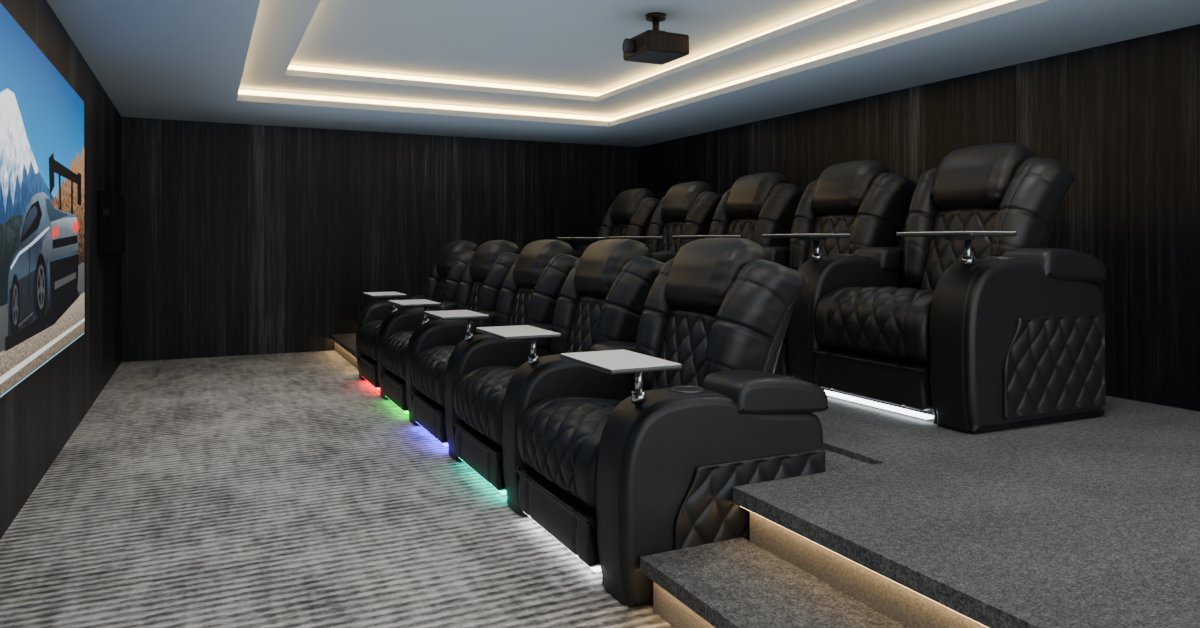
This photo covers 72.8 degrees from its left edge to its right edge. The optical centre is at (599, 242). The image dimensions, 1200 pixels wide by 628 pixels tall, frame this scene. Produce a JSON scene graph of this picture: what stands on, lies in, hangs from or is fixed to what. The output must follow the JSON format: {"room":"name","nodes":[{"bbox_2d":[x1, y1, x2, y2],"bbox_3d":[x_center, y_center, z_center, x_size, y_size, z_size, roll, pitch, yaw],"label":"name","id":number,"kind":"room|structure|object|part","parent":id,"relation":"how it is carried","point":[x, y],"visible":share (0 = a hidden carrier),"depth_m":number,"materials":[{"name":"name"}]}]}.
{"room":"home theater","nodes":[
{"label":"home theater","id":0,"kind":"room"},
{"bbox_2d":[0,0,121,538],"bbox_3d":[-2.284,-0.230,2.967,0.092,2.760,11.017,0,0,-26],"label":"wall","id":1,"kind":"structure","parent":0,"point":[40,414],"depth_m":4.90,"materials":[{"name":"brown wood"}]},
{"bbox_2d":[0,2,84,397],"bbox_3d":[-2.561,-0.164,3.674,0.031,1.506,3.559,0,0,-26],"label":"projection screen","id":2,"kind":"object","parent":1,"relation":"attached to","point":[42,294],"visible":1,"depth_m":3.74,"materials":[{"name":"projection screen fabric showing an image"},{"name":"black plastic"}]},
{"bbox_3d":[-2.541,-0.100,3.642,0.001,0.200,0.512,0,0,-26],"label":"car glass","id":3,"kind":"part","parent":2,"relation":"part of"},
{"bbox_3d":[-2.863,-0.162,4.304,0.001,0.113,0.806,0,0,-26],"label":"car glass","id":4,"kind":"part","parent":2,"relation":"part of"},
{"bbox_3d":[-2.972,-0.041,4.530,0.001,0.232,1.019,0,0,-26],"label":"car panel","id":5,"kind":"part","parent":2,"relation":"part of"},
{"bbox_3d":[-2.939,-0.389,4.482,0.001,0.071,1.134,0,0,-26],"label":"car wing blade","id":6,"kind":"part","parent":2,"relation":"part of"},
{"bbox_2d":[98,191,124,254],"bbox_3d":[-3.883,-0.150,6.482,0.113,0.483,0.928,0,0,-26],"label":"wall speaker","id":7,"kind":"object","parent":1,"relation":"attached to","point":[111,205],"visible":1,"depth_m":6.08},
{"bbox_3d":[-3.685,-0.224,6.070,0.075,0.126,0.007,0,0,-26],"label":"panel","id":8,"kind":"part","parent":7,"relation":"part of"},
{"bbox_2d":[115,196,124,250],"bbox_3d":[-3.837,-0.149,6.509,0.006,0.414,0.851,0,0,-26],"label":"grille","id":9,"kind":"object","parent":7,"relation":"attached to","point":[119,200],"depth_m":6.47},
{"bbox_2d":[0,350,674,627],"bbox_3d":[0.312,1.196,4.234,5.870,0.092,11.017,0,0,-26],"label":"floor","id":10,"kind":"structure","parent":0,"point":[280,490],"depth_m":3.33,"materials":[{"name":"carpet"}]},
{"bbox_2d":[356,240,477,398],"bbox_3d":[-1.456,0.568,6.614,1.004,1.179,1.264,0,0,-26],"label":"recliner","id":11,"kind":"object","parent":10,"relation":"on","point":[379,320],"visible":0.43,"depth_m":6.44,"materials":[{"name":"black leather"}]},
{"bbox_2d":[359,320,383,361],"bbox_3d":[-1.545,0.781,6.613,0.731,0.303,0.712,0,0,-26],"label":"seat cushion","id":12,"kind":"object","parent":11,"relation":"on","point":[369,329],"depth_m":6.44,"materials":[{"name":"black leather"}]},
{"bbox_3d":[-1.683,0.827,7.073,0.829,0.659,0.225,0,0,-26],"label":"arm","id":13,"kind":"part","parent":11,"relation":"part of","materials":[{"name":"black leather"}]},
{"bbox_3d":[-1.268,0.827,6.221,0.829,0.659,0.225,0,0,-26],"label":"arm","id":14,"kind":"part","parent":11,"relation":"part of","materials":[{"name":"black leather"}]},
{"bbox_3d":[-1.493,0.530,7.165,0.416,0.147,0.242,0,0,-26],"label":"storage lid","id":15,"kind":"part","parent":11,"relation":"part of","materials":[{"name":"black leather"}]},
{"bbox_3d":[-1.077,0.530,6.312,0.416,0.147,0.242,0,0,-26],"label":"storage lid","id":16,"kind":"part","parent":11,"relation":"part of","materials":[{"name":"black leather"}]},
{"bbox_2d":[380,240,519,424],"bbox_3d":[-1.000,0.568,5.680,1.004,1.179,1.083,0,0,-26],"label":"recliner","id":17,"kind":"object","parent":10,"relation":"on","point":[478,290],"visible":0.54,"depth_m":5.56,"materials":[{"name":"black leather"}]},
{"bbox_2d":[381,331,413,380],"bbox_3d":[-1.129,0.781,5.760,0.731,0.303,0.712,0,0,-26],"label":"seat cushion","id":18,"kind":"object","parent":17,"relation":"on","point":[394,348],"depth_m":5.57,"materials":[{"name":"black leather"}]},
{"bbox_3d":[-0.852,0.827,5.368,0.829,0.659,0.225,0,0,-26],"label":"arm","id":19,"kind":"part","parent":17,"relation":"part of","materials":[{"name":"black leather"}]},
{"bbox_3d":[-0.661,0.530,5.460,0.416,0.147,0.242,0,0,-26],"label":"storage lid","id":20,"kind":"part","parent":17,"relation":"part of","materials":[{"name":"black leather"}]},
{"bbox_2d":[410,240,578,461],"bbox_3d":[-0.585,0.568,4.827,1.004,1.179,1.083,0,0,-26],"label":"recliner","id":21,"kind":"object","parent":10,"relation":"on","point":[529,295],"visible":0.51,"depth_m":4.71,"materials":[{"name":"black leather"}]},
{"bbox_2d":[411,345,455,407],"bbox_3d":[-0.714,0.781,4.907,0.731,0.303,0.712,0,0,-26],"label":"seat cushion","id":22,"kind":"object","parent":21,"relation":"on","point":[428,369],"depth_m":4.72,"materials":[{"name":"black leather"}]},
{"bbox_3d":[-0.436,0.827,4.515,0.829,0.659,0.225,0,0,-26],"label":"arm","id":23,"kind":"part","parent":21,"relation":"part of","materials":[{"name":"black leather"}]},
{"bbox_3d":[-0.245,0.530,4.607,0.416,0.147,0.242,0,0,-26],"label":"storage lid","id":24,"kind":"part","parent":21,"relation":"part of","materials":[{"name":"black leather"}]},
{"bbox_2d":[452,239,664,515],"bbox_3d":[-0.169,0.568,3.975,1.004,1.179,1.083,0,0,-26],"label":"recliner","id":25,"kind":"object","parent":10,"relation":"on","point":[600,304],"visible":0.56,"depth_m":3.86,"materials":[{"name":"black leather"}]},
{"bbox_2d":[454,366,518,446],"bbox_3d":[-0.298,0.781,4.055,0.731,0.303,0.712,0,0,-26],"label":"seat cushion","id":26,"kind":"object","parent":25,"relation":"on","point":[479,394],"depth_m":3.87,"materials":[{"name":"black leather"}]},
{"bbox_3d":[-0.020,0.827,3.663,0.829,0.659,0.225,0,0,-26],"label":"arm","id":27,"kind":"part","parent":25,"relation":"part of","materials":[{"name":"black leather"}]},
{"bbox_3d":[0.171,0.530,3.754,0.416,0.147,0.242,0,0,-26],"label":"storage lid","id":28,"kind":"part","parent":25,"relation":"part of","materials":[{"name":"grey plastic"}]},
{"bbox_2d":[515,238,828,606],"bbox_3d":[0.247,0.568,3.122,1.004,1.179,1.083,0,0,-26],"label":"recliner","id":29,"kind":"object","parent":10,"relation":"on","point":[654,470],"visible":0.91,"depth_m":2.79,"materials":[{"name":"black leather"}]},
{"bbox_2d":[518,396,622,510],"bbox_3d":[0.118,0.781,3.202,0.731,0.303,0.712,0,0,-26],"label":"seat cushion","id":30,"kind":"object","parent":29,"relation":"on","point":[559,437],"depth_m":3.01,"materials":[{"name":"black leather"}]},
{"bbox_2d":[670,386,703,392],"bbox_3d":[0.295,0.498,2.760,0.114,0.012,0.113,0,0,-26],"label":"cup holder","id":31,"kind":"object","parent":29,"relation":"on","point":[676,389],"depth_m":2.75,"materials":[{"name":"metal"}]},
{"bbox_3d":[0.396,0.827,2.810,0.829,0.659,0.225,0,0,-26],"label":"arm","id":32,"kind":"part","parent":29,"relation":"part of","materials":[{"name":"black leather"}]},
{"bbox_3d":[0.513,0.914,2.737,0.616,0.380,0.028,0,0,-26],"label":"panel","id":33,"kind":"part","parent":29,"relation":"part of","materials":[{"name":"black leather"}]},
{"bbox_3d":[0.587,0.530,2.901,0.416,0.147,0.242,0,0,-26],"label":"storage lid","id":34,"kind":"part","parent":29,"relation":"part of","materials":[{"name":"black leather"}]},
{"bbox_2d":[330,333,1199,627],"bbox_3d":[0.885,0.976,4.461,3.053,0.343,10.923,0,0,-26],"label":"platform","id":35,"kind":"object","parent":10,"relation":"on","point":[909,521],"visible":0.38,"depth_m":2.37,"materials":[{"name":"grey carpet"}]},
{"bbox_2d":[557,188,659,257],"bbox_3d":[0.013,0.147,7.574,1.113,1.332,1.289,0,0,-26],"label":"recliner","id":36,"kind":"object","parent":35,"relation":"on","point":[631,212],"visible":0.27,"depth_m":7.56,"materials":[{"name":"black leather"}]},
{"bbox_3d":[-0.219,0.441,8.043,0.919,0.745,0.230,0,0,-26],"label":"arm","id":37,"kind":"part","parent":36,"relation":"part of","materials":[{"name":"black leather"}]},
{"bbox_3d":[-0.008,0.104,8.144,0.462,0.166,0.246,0,0,-26],"label":"storage lid","id":38,"kind":"part","parent":36,"relation":"part of","materials":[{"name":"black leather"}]},
{"bbox_2d":[606,181,722,262],"bbox_3d":[0.477,0.147,6.622,1.113,1.332,1.104,0,0,-26],"label":"recliner","id":39,"kind":"object","parent":35,"relation":"on","point":[687,208],"visible":0.3,"depth_m":6.69,"materials":[{"name":"black leather"}]},
{"bbox_3d":[0.629,0.441,6.303,0.919,0.745,0.230,0,0,-26],"label":"arm","id":40,"kind":"part","parent":39,"relation":"part of","materials":[{"name":"black leather"}]},
{"bbox_2d":[671,172,804,267],"bbox_3d":[0.902,0.147,5.752,1.113,1.332,1.104,0,0,-26],"label":"recliner","id":41,"kind":"object","parent":35,"relation":"on","point":[756,205],"visible":0.29,"depth_m":5.79,"materials":[{"name":"black leather"}]},
{"bbox_3d":[1.264,0.104,5.535,0.462,0.166,0.246,0,0,-26],"label":"storage lid","id":42,"kind":"part","parent":41,"relation":"part of","materials":[{"name":"black leather"}]},
{"bbox_2d":[762,160,916,390],"bbox_3d":[1.326,0.147,4.882,1.113,1.332,1.104,0,0,-26],"label":"recliner","id":43,"kind":"object","parent":35,"relation":"on","point":[847,221],"visible":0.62,"depth_m":4.78,"materials":[{"name":"black leather"}]},
{"bbox_2d":[783,327,787,341],"bbox_3d":[1.188,0.388,4.961,0.811,0.343,0.726,0,0,-26],"label":"seat cushion","id":44,"kind":"object","parent":43,"relation":"on","point":[786,334],"depth_m":4.49,"materials":[{"name":"black leather"}]},
{"bbox_2d":[835,254,857,255],"bbox_3d":[1.365,0.068,4.509,0.126,0.013,0.115,0,0,-26],"label":"cup holder","id":45,"kind":"object","parent":43,"relation":"on","point":[835,254],"depth_m":4.46,"materials":[{"name":"metal"}]},
{"bbox_3d":[1.478,0.441,4.564,0.919,0.745,0.230,0,0,-26],"label":"arm","id":46,"kind":"part","parent":43,"relation":"part of","materials":[{"name":"black leather"}]},
{"bbox_3d":[1.689,0.104,4.665,0.462,0.166,0.246,0,0,-26],"label":"storage lid","id":47,"kind":"part","parent":43,"relation":"part of","materials":[{"name":"black leather"}]},
{"bbox_2d":[812,142,1106,433],"bbox_3d":[1.750,0.147,4.012,1.113,1.332,1.104,0,0,-26],"label":"recliner","id":48,"kind":"object","parent":35,"relation":"on","point":[996,328],"visible":1,"depth_m":3.71,"materials":[{"name":"black leather"}]},
{"bbox_2d":[815,286,933,365],"bbox_3d":[1.612,0.388,4.091,0.811,0.343,0.726,0,0,-26],"label":"seat cushion","id":49,"kind":"object","parent":48,"relation":"on","point":[872,325],"depth_m":3.87,"materials":[{"name":"black leather"}]},
{"bbox_2d":[986,257,1014,258],"bbox_3d":[1.789,0.068,3.639,0.126,0.013,0.115,0,0,-26],"label":"cup holder","id":50,"kind":"object","parent":48,"relation":"on","point":[986,257],"depth_m":3.59,"materials":[{"name":"metal"}]},
{"bbox_3d":[1.902,0.441,3.694,0.919,0.745,0.230,0,0,-26],"label":"arm","id":51,"kind":"part","parent":48,"relation":"part of","materials":[{"name":"black leather"}]},
{"bbox_3d":[2.027,0.539,3.622,0.683,0.429,0.028,0,0,-26],"label":"panel","id":52,"kind":"part","parent":48,"relation":"part of","materials":[{"name":"black leather"}]},
{"bbox_3d":[2.113,0.104,3.795,0.462,0.166,0.246,0,0,-26],"label":"storage lid","id":53,"kind":"part","parent":48,"relation":"part of","materials":[{"name":"black leather"}]},
{"bbox_2d":[122,117,638,361],"bbox_3d":[-2.082,-0.230,9.144,5.686,2.760,0.092,0,0,-26],"label":"wall","id":54,"kind":"structure","parent":0,"point":[241,239],"depth_m":8.58,"materials":[{"name":"brown wood"}]},
{"bbox_2d":[47,0,1199,146],"bbox_3d":[0.333,-1.368,4.192,5.686,0.300,10.925,0,0,-26],"label":"ceiling","id":55,"kind":"structure","parent":0,"point":[186,60],"depth_m":5.80,"materials":[{"name":"paint"}]},
{"bbox_2d":[288,0,854,95],"bbox_3d":[0.275,-1.439,3.960,3.013,0.030,7.335,0,0,-26],"label":"trim","id":56,"kind":"structure","parent":55,"relation":"attached to","point":[848,1],"depth_m":7.01,"materials":[{"name":"white"}]},
{"bbox_2d":[238,0,1013,120],"bbox_3d":[0.314,-1.313,4.005,3.788,0.032,8.531,0,0,-26],"label":"trim","id":57,"kind":"structure","parent":55,"relation":"attached to","point":[999,2],"depth_m":7.21,"materials":[{"name":"white"}]},
{"bbox_2d":[622,12,688,64],"bbox_3d":[0.339,-1.332,5.243,0.360,0.278,0.349,0,0,-26],"label":"ceiling projector","id":58,"kind":"object","parent":55,"relation":"hanging from","point":[654,46],"depth_m":5.15,"materials":[{"name":"black plastic"}]},
{"bbox_2d":[639,24,1199,411],"bbox_3d":[2.909,-0.230,5.500,0.092,2.760,11.017,0,0,-26],"label":"wall","id":59,"kind":"structure","parent":0,"point":[1124,116],"depth_m":5.03,"materials":[{"name":"brown wood"}]}
]}

